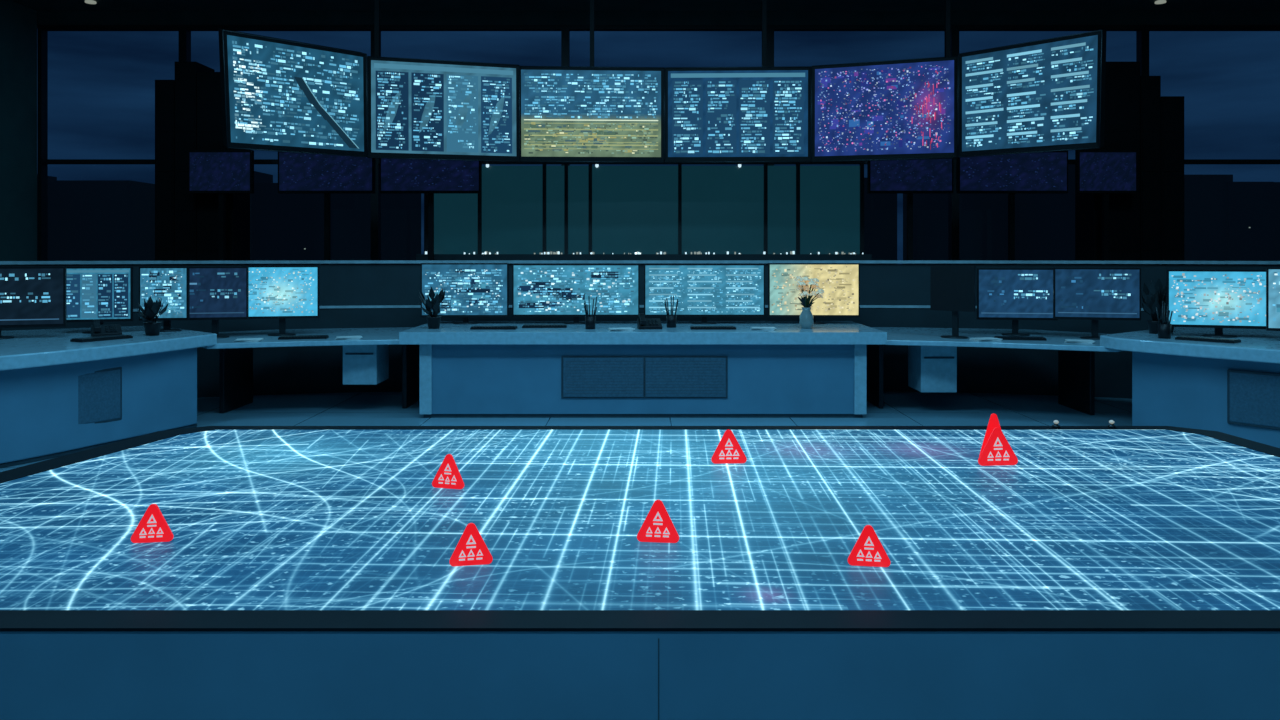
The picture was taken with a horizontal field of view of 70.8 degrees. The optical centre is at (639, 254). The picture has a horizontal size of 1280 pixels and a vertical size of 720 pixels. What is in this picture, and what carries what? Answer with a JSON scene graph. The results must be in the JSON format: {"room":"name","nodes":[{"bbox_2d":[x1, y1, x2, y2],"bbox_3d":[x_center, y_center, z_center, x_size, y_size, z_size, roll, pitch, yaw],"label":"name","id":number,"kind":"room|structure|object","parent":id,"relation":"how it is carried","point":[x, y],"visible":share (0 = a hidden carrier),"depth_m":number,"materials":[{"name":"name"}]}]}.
{"room":"control room","nodes":[
{"label":"control room","id":0,"kind":"room"},
{"bbox_2d":[0,391,1131,471],"bbox_3d":[0.300,1.680,4.500,19.200,0.100,17.000,0,0,0],"label":"floor","id":1,"kind":"structure","parent":0,"point":[348,408],"depth_m":9.14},
{"bbox_2d":[0,0,36,264],"bbox_3d":[-8.995,-0.945,12.380,0.610,5.150,1.200,0,0,0],"label":"wall","id":2,"kind":"structure","parent":1,"relation":"on","point":[18,22],"depth_m":12.58,"materials":[{"name":"paint"}]},
{"bbox_2d":[0,326,216,467],"bbox_3d":[-5.882,1.190,7.568,2.876,0.880,4.217,0,0,31],"label":"console","id":3,"kind":"object","parent":1,"relation":"on","point":[59,396],"visible":0.9,"depth_m":7.54,"materials":[{"name":"laminate"}]},
{"bbox_2d":[0,267,66,338],"bbox_3d":[-5.768,0.428,8.057,1.120,0.643,0.210,0,0,-17],"label":"desktop monitor","id":4,"kind":"object","parent":3,"relation":"on","point":[29,296],"visible":1,"depth_m":8.09,"materials":[{"name":"black plastic"}]},
{"bbox_2d":[67,267,132,333],"bbox_3d":[-5.217,0.432,8.678,0.600,0.635,0.210,0,0,-16],"label":"desktop monitor","id":5,"kind":"object","parent":3,"relation":"on","point":[105,294],"visible":0.86,"depth_m":8.62,"materials":[{"name":"blue glass"}]},
{"bbox_2d":[70,335,132,342],"bbox_3d":[-4.750,0.737,7.950,0.160,0.027,0.460,0,0,27],"label":"keyboard","id":6,"kind":"object","parent":3,"relation":"on","point":[111,337],"visible":1,"depth_m":7.89,"materials":[{"name":"black plastic"}]},
{"bbox_2d":[91,319,121,336],"bbox_3d":[-4.950,0.675,8.350,0.240,0.150,0.220,0,0,-34],"label":"desk telephone","id":7,"kind":"object","parent":3,"relation":"on","point":[97,329],"visible":0.98,"depth_m":8.31,"materials":[{"name":"black plastic"}]},
{"bbox_2d":[136,296,168,335],"bbox_3d":[-4.549,0.565,8.365,0.324,0.369,0.317,0,0,0],"label":"potted plant","id":8,"kind":"object","parent":3,"relation":"on","point":[152,328],"visible":1,"depth_m":8.35,"materials":[{"name":"green plant"}]},
{"bbox_2d":[139,267,189,331],"bbox_3d":[-4.666,0.432,8.860,0.460,0.635,0.210,0,0,-6],"label":"desktop monitor","id":9,"kind":"object","parent":3,"relation":"on","point":[171,284],"visible":0.85,"depth_m":8.80,"materials":[{"name":"blue glass"}]},
{"bbox_2d":[155,62,249,264],"bbox_3d":[-5.650,-0.410,11.645,0.990,4.080,0.511,0,0,0],"label":"tower","id":10,"kind":"object","parent":1,"relation":"on","point":[188,108],"visible":0.56,"depth_m":11.39,"materials":[{"name":"black"}]},
{"bbox_2d":[188,150,253,264],"bbox_3d":[-5.160,0.170,11.110,0.780,2.920,0.300,0,0,0],"label":"display","id":11,"kind":"object","parent":1,"relation":"on","point":[220,172],"visible":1,"depth_m":11.05,"materials":[{"name":"black"}]},
{"bbox_2d":[201,327,418,412],"bbox_3d":[-3.571,1.238,9.542,2.800,0.786,1.633,0,0,-14],"label":"desk","id":12,"kind":"object","parent":1,"relation":"on","point":[365,359],"visible":0.71,"depth_m":9.40,"materials":[{"name":"metal"}]},
{"bbox_2d":[190,267,248,337],"bbox_3d":[-4.353,0.482,9.209,0.660,0.725,0.210,0,0,-13],"label":"desktop monitor","id":13,"kind":"object","parent":12,"relation":"on","point":[216,293],"visible":0.84,"depth_m":9.17,"materials":[{"name":"blue glass"}]},
{"bbox_2d":[233,338,263,341],"bbox_3d":[-3.837,0.835,8.843,0.271,0.019,0.224,0,0,-6],"label":"paper stack","id":14,"kind":"object","parent":12,"relation":"on","point":[239,339],"visible":1,"depth_m":8.79,"materials":[{"name":"white paper"}]},
{"bbox_2d":[242,266,318,335],"bbox_3d":[-3.772,0.480,9.479,0.760,0.730,0.210,0,0,-11],"label":"desktop monitor","id":15,"kind":"object","parent":12,"relation":"on","point":[281,293],"visible":0.94,"depth_m":9.43,"materials":[{"name":"blue glass"}]},
{"bbox_2d":[278,335,328,339],"bbox_3d":[-3.400,0.832,9.100,0.460,0.027,0.160,0,0,-11],"label":"keyboard","id":16,"kind":"object","parent":12,"relation":"on","point":[292,336],"visible":1,"depth_m":9.04,"materials":[{"name":"black plastic"}]},
{"bbox_2d":[335,336,361,339],"bbox_3d":[-2.937,0.835,9.095,0.271,0.019,0.224,0,0,-11],"label":"paper stack","id":17,"kind":"object","parent":12,"relation":"on","point":[337,337],"visible":1,"depth_m":9.03,"materials":[{"name":"white paper"}]},
{"bbox_2d":[278,152,374,263],"bbox_3d":[-3.860,0.170,11.110,1.180,2.920,0.300,0,0,0],"label":"display","id":18,"kind":"object","parent":1,"relation":"on","point":[298,173],"visible":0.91,"depth_m":11.05,"materials":[{"name":"black"}]},
{"bbox_2d":[379,158,480,259],"bbox_3d":[-2.580,0.170,11.110,1.240,2.920,0.300,0,0,0],"label":"display","id":19,"kind":"object","parent":1,"relation":"on","point":[396,176],"visible":0.78,"depth_m":11.05,"materials":[{"name":"black"}]},
{"bbox_2d":[0,426,1279,719],"bbox_3d":[0.130,1.312,3.820,6.940,0.635,2.840,0,0,0],"label":"table","id":20,"kind":"object","parent":1,"relation":"on","point":[305,572],"visible":0.98,"depth_m":2.79,"materials":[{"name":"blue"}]},
{"bbox_2d":[131,504,173,542],"bbox_3d":[-1.695,0.932,3.130,0.136,0.131,0.022,0,0,-9],"label":"marker","id":21,"kind":"object","parent":20,"relation":"on","point":[153,527],"visible":1,"depth_m":3.12,"materials":[{"name":"red plastic"}]},
{"bbox_2d":[432,454,463,488],"bbox_3d":[-0.819,0.925,3.852,0.148,0.144,0.023,0,0,14],"label":"marker","id":22,"kind":"object","parent":20,"relation":"on","point":[448,475],"visible":1,"depth_m":3.84,"materials":[{"name":"red plastic"}]},
{"bbox_2d":[449,523,492,565],"bbox_3d":[-0.544,0.931,2.899,0.136,0.133,0.022,0,0,-11],"label":"marker","id":23,"kind":"object","parent":20,"relation":"on","point":[471,549],"visible":1,"depth_m":2.89,"materials":[{"name":"red plastic"}]},
{"bbox_2d":[637,500,678,542],"bbox_3d":[0.063,0.925,3.131,0.148,0.144,0.023,0,0,7],"label":"marker","id":24,"kind":"object","parent":20,"relation":"on","point":[657,526],"visible":1,"depth_m":3.12,"materials":[{"name":"red plastic"}]},
{"bbox_2d":[711,429,746,463],"bbox_3d":[0.426,0.917,4.312,0.169,0.160,0.024,0,0,-3],"label":"marker","id":25,"kind":"object","parent":20,"relation":"on","point":[728,450],"visible":1,"depth_m":4.30,"materials":[{"name":"red plastic"}]},
{"bbox_2d":[848,525,890,566],"bbox_3d":[0.735,0.933,2.890,0.134,0.129,0.022,0,0,9],"label":"marker","id":26,"kind":"object","parent":20,"relation":"on","point":[868,550],"visible":1,"depth_m":2.88,"materials":[{"name":"red plastic"}]},
{"bbox_2d":[979,413,1001,455],"bbox_3d":[1.727,0.886,4.389,0.140,0.223,0.030,0,0,11],"label":"cone","id":27,"kind":"object","parent":20,"relation":"on","point":[993,421],"visible":0.33,"depth_m":4.39,"materials":[{"name":"red plastic"}]},
{"bbox_2d":[978,427,1017,465],"bbox_3d":[1.696,0.908,4.272,0.194,0.178,0.026,0,0,-6],"label":"marker","id":28,"kind":"object","parent":20,"relation":"on","point":[997,451],"visible":1,"depth_m":4.26,"materials":[{"name":"red plastic"}]},
{"bbox_2d":[1052,420,1059,427],"bbox_3d":[2.400,0.974,5.190,0.044,0.042,0.044,0,0,0],"label":"lamp","id":29,"kind":"object","parent":20,"relation":"on","point":[1056,422],"visible":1,"depth_m":5.18,"materials":[{"name":"metal"}]},
{"bbox_2d":[1107,420,1115,427],"bbox_3d":[2.720,0.974,5.190,0.044,0.042,0.044,0,0,0],"label":"lamp","id":30,"kind":"object","parent":20,"relation":"on","point":[1111,422],"visible":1,"depth_m":5.18,"materials":[{"name":"metal"}]},
{"bbox_2d":[0,260,1279,398],"bbox_3d":[0.300,0.848,9.385,18.979,1.565,3.050,0,0,0],"label":"partition wall","id":31,"kind":"structure","parent":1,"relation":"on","point":[350,295],"depth_m":10.65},
{"bbox_2d":[399,321,886,417],"bbox_3d":[0.030,1.195,9.600,4.800,0.870,1.500,0,0,0],"label":"desk","id":32,"kind":"object","parent":1,"relation":"on","point":[789,370],"visible":0.99,"depth_m":9.00,"materials":[{"name":"laminate"}]},
{"bbox_2d":[419,286,444,328],"bbox_3d":[-2.136,0.538,9.291,0.298,0.443,0.267,0,0,-34],"label":"potted plant","id":33,"kind":"object","parent":32,"relation":"on","point":[432,306],"visible":1,"depth_m":9.25,"materials":[{"name":"green plant"}]},
{"bbox_2d":[421,263,508,323],"bbox_3d":[-1.932,0.425,9.960,0.960,0.670,0.210,0,0,-2],"label":"desktop monitor","id":34,"kind":"object","parent":32,"relation":"on","point":[471,289],"visible":0.93,"depth_m":9.90,"materials":[{"name":"blue glass"}]},
{"bbox_2d":[470,326,516,329],"bbox_3d":[-1.500,0.747,9.250,0.460,0.027,0.160,0,0,0],"label":"keyboard","id":35,"kind":"object","parent":32,"relation":"on","point":[472,327],"visible":1,"depth_m":9.18,"materials":[{"name":"black plastic"}]},
{"bbox_2d":[522,324,566,327],"bbox_3d":[-1.000,0.747,9.450,0.460,0.027,0.160,0,0,-3],"label":"keyboard","id":36,"kind":"object","parent":32,"relation":"on","point":[524,325],"visible":1,"depth_m":9.38,"materials":[{"name":"black plastic"}]},
{"bbox_2d":[512,264,639,323],"bbox_3d":[-0.705,0.430,9.960,1.400,0.660,0.210,0,0,0],"label":"desktop monitor","id":37,"kind":"object","parent":32,"relation":"on","point":[538,290],"visible":0.96,"depth_m":9.90,"materials":[{"name":"blue glass"}]},
{"bbox_2d":[584,296,596,328],"bbox_3d":[-0.508,0.590,9.250,0.142,0.340,0.110,0,0,0],"label":"pencil cup","id":38,"kind":"object","parent":32,"relation":"on","point":[590,321],"visible":1,"depth_m":9.21,"materials":[{"name":"black plastic"}]},
{"bbox_2d":[608,327,634,330],"bbox_3d":[-0.187,0.750,9.093,0.271,0.019,0.224,0,0,-6],"label":"paper stack","id":39,"kind":"object","parent":32,"relation":"on","point":[623,328],"visible":1,"depth_m":9.02,"materials":[{"name":"white paper"}]},
{"bbox_2d":[637,313,661,328],"bbox_3d":[0.100,0.685,9.300,0.240,0.150,0.220,0,0,-6],"label":"desk telephone","id":40,"kind":"object","parent":32,"relation":"on","point":[642,322],"visible":1,"depth_m":9.25,"materials":[{"name":"black plastic"}]},
{"bbox_2d":[664,296,677,327],"bbox_3d":[0.330,0.593,9.450,0.149,0.334,0.111,0,0,0],"label":"pencil cup","id":41,"kind":"object","parent":32,"relation":"on","point":[670,319],"visible":1,"depth_m":9.41,"materials":[{"name":"black plastic"}]},
{"bbox_2d":[644,264,764,323],"bbox_3d":[0.710,0.430,9.960,1.330,0.660,0.210,0,0,0],"label":"desktop monitor","id":42,"kind":"object","parent":32,"relation":"on","point":[703,291],"visible":0.99,"depth_m":9.90,"materials":[{"name":"blue glass"}]},
{"bbox_2d":[690,326,735,329],"bbox_3d":[0.750,0.747,9.250,0.460,0.027,0.160,0,0,0],"label":"keyboard","id":43,"kind":"object","parent":32,"relation":"on","point":[691,327],"visible":1,"depth_m":9.18,"materials":[{"name":"black plastic"}]},
{"bbox_2d":[750,327,776,329],"bbox_3d":[1.260,0.750,9.190,0.271,0.019,0.224,0,0,11],"label":"paper stack","id":44,"kind":"object","parent":32,"relation":"on","point":[752,328],"visible":1,"depth_m":9.11,"materials":[{"name":"white paper"}]},
{"bbox_2d":[794,276,823,328],"bbox_3d":[1.748,0.485,9.282,0.300,0.549,0.300,0,0,0],"label":"flower vase","id":45,"kind":"object","parent":32,"relation":"on","point":[806,320],"visible":1,"depth_m":9.25,"materials":[{"name":"ceramic"}]},
{"bbox_2d":[768,263,859,323],"bbox_3d":[1.917,0.425,9.960,1.000,0.670,0.210,0,0,2],"label":"desktop monitor","id":46,"kind":"object","parent":32,"relation":"on","point":[840,282],"visible":0.83,"depth_m":9.90,"materials":[{"name":"yellow glass"}]},
{"bbox_2d":[416,251,871,263],"bbox_3d":[0.050,0.790,11.750,5.900,1.680,0.180,0,0,0],"label":"light strip","id":47,"kind":"object","parent":1,"relation":"on","point":[556,255],"visible":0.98,"depth_m":11.66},
{"bbox_2d":[425,161,864,253],"bbox_3d":[0.060,0.180,11.954,5.850,2.900,0.111,0,0,0],"label":"glass wall","id":48,"kind":"structure","parent":1,"relation":"on","point":[566,209],"depth_m":11.99,"materials":[{"name":"glass"}]},
{"bbox_2d":[867,159,952,263],"bbox_3d":[3.330,0.170,11.110,1.040,2.920,0.300,0,0,0],"label":"display","id":49,"kind":"object","parent":1,"relation":"on","point":[922,176],"visible":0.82,"depth_m":11.05,"materials":[{"name":"black"}]},
{"bbox_2d":[867,327,1121,414],"bbox_3d":[3.790,1.238,9.473,3.247,0.786,1.863,0,0,19],"label":"desk","id":50,"kind":"object","parent":1,"relation":"on","point":[932,359],"visible":0.71,"depth_m":9.27,"materials":[{"name":"metal"}]},
{"bbox_2d":[930,266,975,338],"bbox_3d":[3.211,0.477,9.194,0.460,0.735,0.210,0,0,43],"label":"desktop monitor","id":51,"kind":"object","parent":50,"relation":"on","point":[952,288],"visible":1,"depth_m":9.16,"materials":[{"name":"black plastic"}]},
{"bbox_2d":[969,337,1002,340],"bbox_3d":[3.433,0.835,8.913,0.271,0.019,0.224,0,0,-6],"label":"paper stack","id":52,"kind":"object","parent":50,"relation":"on","point":[982,338],"visible":1,"depth_m":8.86,"materials":[{"name":"white paper"}]},
{"bbox_2d":[977,268,1057,335],"bbox_3d":[3.959,0.492,9.479,0.800,0.705,0.210,0,0,9],"label":"desktop monitor","id":53,"kind":"object","parent":50,"relation":"on","point":[1014,294],"visible":0.98,"depth_m":9.43,"materials":[{"name":"blue glass"}]},
{"bbox_2d":[994,336,1046,340],"bbox_3d":[3.800,0.832,9.000,0.460,0.027,0.160,0,0,11],"label":"keyboard","id":54,"kind":"object","parent":50,"relation":"on","point":[1037,338],"visible":1,"depth_m":8.93,"materials":[{"name":"black plastic"}]},
{"bbox_2d":[1065,339,1094,343],"bbox_3d":[4.257,0.835,8.707,0.271,0.019,0.224,0,0,29],"label":"paper stack","id":55,"kind":"object","parent":50,"relation":"on","point":[1066,340],"visible":1,"depth_m":8.67,"materials":[{"name":"white paper"}]},
{"bbox_2d":[1053,268,1140,339],"bbox_3d":[4.595,0.487,9.078,0.800,0.715,0.210,0,0,14],"label":"desktop monitor","id":56,"kind":"object","parent":50,"relation":"on","point":[1093,294],"visible":0.98,"depth_m":9.02,"materials":[{"name":"blue glass"}]},
{"bbox_2d":[956,150,1067,259],"bbox_3d":[4.585,0.170,11.110,1.350,2.920,0.300,0,0,0],"label":"display","id":57,"kind":"object","parent":1,"relation":"on","point":[1038,172],"visible":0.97,"depth_m":11.05,"materials":[{"name":"black"}]},
{"bbox_2d":[1075,150,1136,264],"bbox_3d":[5.745,0.170,11.110,0.730,2.920,0.300,0,0,0],"label":"display","id":58,"kind":"object","parent":1,"relation":"on","point":[1104,172],"visible":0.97,"depth_m":11.05,"materials":[{"name":"black"}]},
{"bbox_2d":[1100,327,1279,447],"bbox_3d":[6.406,1.190,7.594,2.794,0.880,3.891,0,0,-37],"label":"console","id":59,"kind":"object","parent":1,"relation":"on","point":[1228,388],"visible":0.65,"depth_m":7.73,"materials":[{"name":"laminate"}]},
{"bbox_2d":[1140,279,1165,333],"bbox_3d":[4.908,0.482,8.592,0.266,0.536,0.257,0,0,44],"label":"potted plant","id":60,"kind":"object","parent":59,"relation":"on","point":[1156,299],"visible":0.82,"depth_m":8.55,"materials":[{"name":"green plant"}]},
{"bbox_2d":[1151,287,1173,332],"bbox_3d":[5.121,0.499,8.764,0.271,0.503,0.232,0,0,-34],"label":"potted plant","id":61,"kind":"object","parent":59,"relation":"on","point":[1172,328],"visible":0.07,"depth_m":8.70,"materials":[{"name":"green plant"}]},
{"bbox_2d":[1155,301,1172,338],"bbox_3d":[4.723,0.582,8.102,0.134,0.336,0.108,0,0,-33],"label":"pencil cup","id":62,"kind":"object","parent":59,"relation":"on","point":[1164,329],"visible":1,"depth_m":8.08,"materials":[{"name":"black plastic"}]},
{"bbox_2d":[1175,336,1240,343],"bbox_3d":[4.950,0.737,7.850,0.160,0.027,0.460,0,0,-38],"label":"keyboard","id":63,"kind":"object","parent":59,"relation":"on","point":[1190,338],"visible":1,"depth_m":7.79,"materials":[{"name":"black plastic"}]},
{"bbox_2d":[1166,270,1265,337],"bbox_3d":[5.318,0.444,8.257,0.880,0.613,0.210,0,0,17],"label":"desktop monitor","id":64,"kind":"object","parent":59,"relation":"on","point":[1217,299],"visible":0.93,"depth_m":8.21,"materials":[{"name":"blue glass"}]},
{"bbox_2d":[1266,268,1279,330],"bbox_3d":[5.909,0.430,7.673,0.950,0.640,0.210,0,0,29],"label":"desktop monitor","id":65,"kind":"object","parent":59,"relation":"on","point":[1272,274],"visible":1,"depth_m":7.83,"materials":[{"name":"blue glass"}]},
{"bbox_2d":[11,0,1279,10],"bbox_3d":[0.300,-3.570,4.500,19.200,0.100,17.000,0,0,0],"label":"ceiling","id":66,"kind":"structure","parent":0,"point":[38,5],"depth_m":12.65,"materials":[{"name":"paint"}]},
{"bbox_2d":[85,0,95,3],"bbox_3d":[-7.600,-3.503,12.450,0.140,0.030,0.140,0,0,0],"label":"recessed light","id":67,"kind":"object","parent":66,"relation":"in","point":[86,1],"visible":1,"depth_m":12.43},
{"bbox_2d":[218,28,367,156],"bbox_3d":[-3.590,-1.629,9.334,1.588,1.124,0.494,0,0,-44],"label":"display","id":68,"kind":"object","parent":66,"relation":"hanging from","point":[279,95],"visible":1,"depth_m":9.22,"materials":[{"name":"glass"}]},
{"bbox_2d":[367,56,519,161],"bbox_3d":[-2.182,-1.615,10.081,1.672,1.102,0.260,0,0,-14],"label":"display","id":69,"kind":"object","parent":66,"relation":"hanging from","point":[426,109],"visible":1,"depth_m":10.02,"materials":[{"name":"glass"}]},
{"bbox_2d":[520,66,663,162],"bbox_3d":[-0.561,-1.611,10.377,1.686,1.093,0.169,0,0,-2],"label":"display","id":70,"kind":"object","parent":66,"relation":"hanging from","point":[569,114],"visible":1,"depth_m":10.32,"materials":[{"name":"glass"}]},
{"bbox_2d":[374,0,949,66],"bbox_3d":[0.250,-2.353,9.889,8.739,2.335,1.390,0,0,0],"label":"hangers","id":71,"kind":"object","parent":66,"relation":"hanging from","point":[376,2],"depth_m":10.06,"materials":[{"name":"black metal"}]},
{"bbox_2d":[664,66,810,162],"bbox_3d":[1.124,-1.611,10.392,1.686,1.093,0.147,0,0,2],"label":"display","id":72,"kind":"object","parent":66,"relation":"hanging from","point":[712,114],"visible":1,"depth_m":10.33,"materials":[{"name":"glass"}]},
{"bbox_2d":[811,56,957,161],"bbox_3d":[2.739,-1.611,10.132,1.585,1.093,0.276,0,0,18],"label":"display","id":73,"kind":"object","parent":66,"relation":"hanging from","point":[907,109],"visible":1,"depth_m":10.04,"materials":[{"name":"glass"}]},
{"bbox_2d":[958,30,1106,157],"bbox_3d":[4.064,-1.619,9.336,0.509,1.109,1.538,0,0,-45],"label":"display","id":74,"kind":"object","parent":66,"relation":"hanging from","point":[1046,95],"visible":1,"depth_m":9.22,"materials":[{"name":"glass"}]},
{"bbox_2d":[1155,0,1165,3],"bbox_3d":[7.200,-3.503,12.450,0.140,0.030,0.140,0,0,0],"label":"recessed light","id":75,"kind":"object","parent":66,"relation":"in","point":[1157,1],"visible":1,"depth_m":12.43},
{"bbox_2d":[37,11,1279,24],"bbox_3d":[0.300,-0.945,13.100,19.200,5.150,0.200,0,0,0],"label":"wall","id":76,"kind":"structure","parent":0,"point":[43,17],"depth_m":13.00,"materials":[{"name":"paint"}]},
{"bbox_2d":[37,25,181,264],"bbox_3d":[-7.645,-1.195,13.050,2.090,4.250,0.140,0,0,0],"label":"window","id":77,"kind":"structure","parent":76,"relation":"in","point":[43,161],"depth_m":12.99,"materials":[{"name":"metal"}]},
{"bbox_2d":[182,25,373,263],"bbox_3d":[-5.215,-1.195,13.050,2.770,4.250,0.140,0,0,0],"label":"window","id":78,"kind":"structure","parent":76,"relation":"in","point":[186,29],"depth_m":12.99,"materials":[{"name":"metal"}]},
{"bbox_2d":[374,25,564,263],"bbox_3d":[-2.455,-1.195,13.050,2.750,4.250,0.140,0,0,0],"label":"window","id":79,"kind":"structure","parent":76,"relation":"in","point":[377,196],"depth_m":12.99,"materials":[{"name":"metal"}]},
{"bbox_2d":[565,25,769,165],"bbox_3d":[0.400,-1.195,13.050,2.960,4.250,0.140,0,0,0],"label":"window","id":80,"kind":"structure","parent":76,"relation":"in","point":[568,28],"depth_m":12.99,"materials":[{"name":"metal"}]},
{"bbox_2d":[770,25,954,263],"bbox_3d":[3.215,-1.195,13.050,2.670,4.250,0.140,0,0,0],"label":"window","id":81,"kind":"structure","parent":76,"relation":"in","point":[951,197],"depth_m":12.99,"materials":[{"name":"metal"}]},
{"bbox_2d":[955,25,1144,263],"bbox_3d":[5.920,-1.195,13.050,2.740,4.250,0.140,0,0,0],"label":"window","id":82,"kind":"structure","parent":76,"relation":"in","point":[1140,29],"depth_m":12.99,"materials":[{"name":"metal"}]},
{"bbox_2d":[1145,25,1279,163],"bbox_3d":[8.595,-1.195,13.050,2.610,4.250,0.140,0,0,0],"label":"window","id":83,"kind":"structure","parent":76,"relation":"in","point":[1148,28],"depth_m":12.99,"materials":[{"name":"metal"}]},
{"label":"outside","id":84,"kind":"structure","parent":0,"visible":0},
{"bbox_3d":[0.000,1.930,80.000,400.000,0.100,130.000,0,0,0],"label":"ground","id":85,"kind":"structure","parent":84,"visible":0},
{"bbox_2d":[48,164,1279,264],"bbox_3d":[2.224,-2.052,67.228,128.449,8.164,15.951,0,0,0],"label":"city skyline","id":86,"kind":"object","parent":85,"relation":"on","point":[1225,219],"visible":0.25,"depth_m":64.36,"materials":[{"name":"concrete"}]},
{"bbox_2d":[1075,62,1183,264],"bbox_3d":[6.325,-0.410,11.645,1.140,4.080,0.511,0,0,0],"label":"tower","id":87,"kind":"structure","parent":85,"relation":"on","point":[1147,224],"depth_m":11.39,"materials":[{"name":"black"}]}
]}

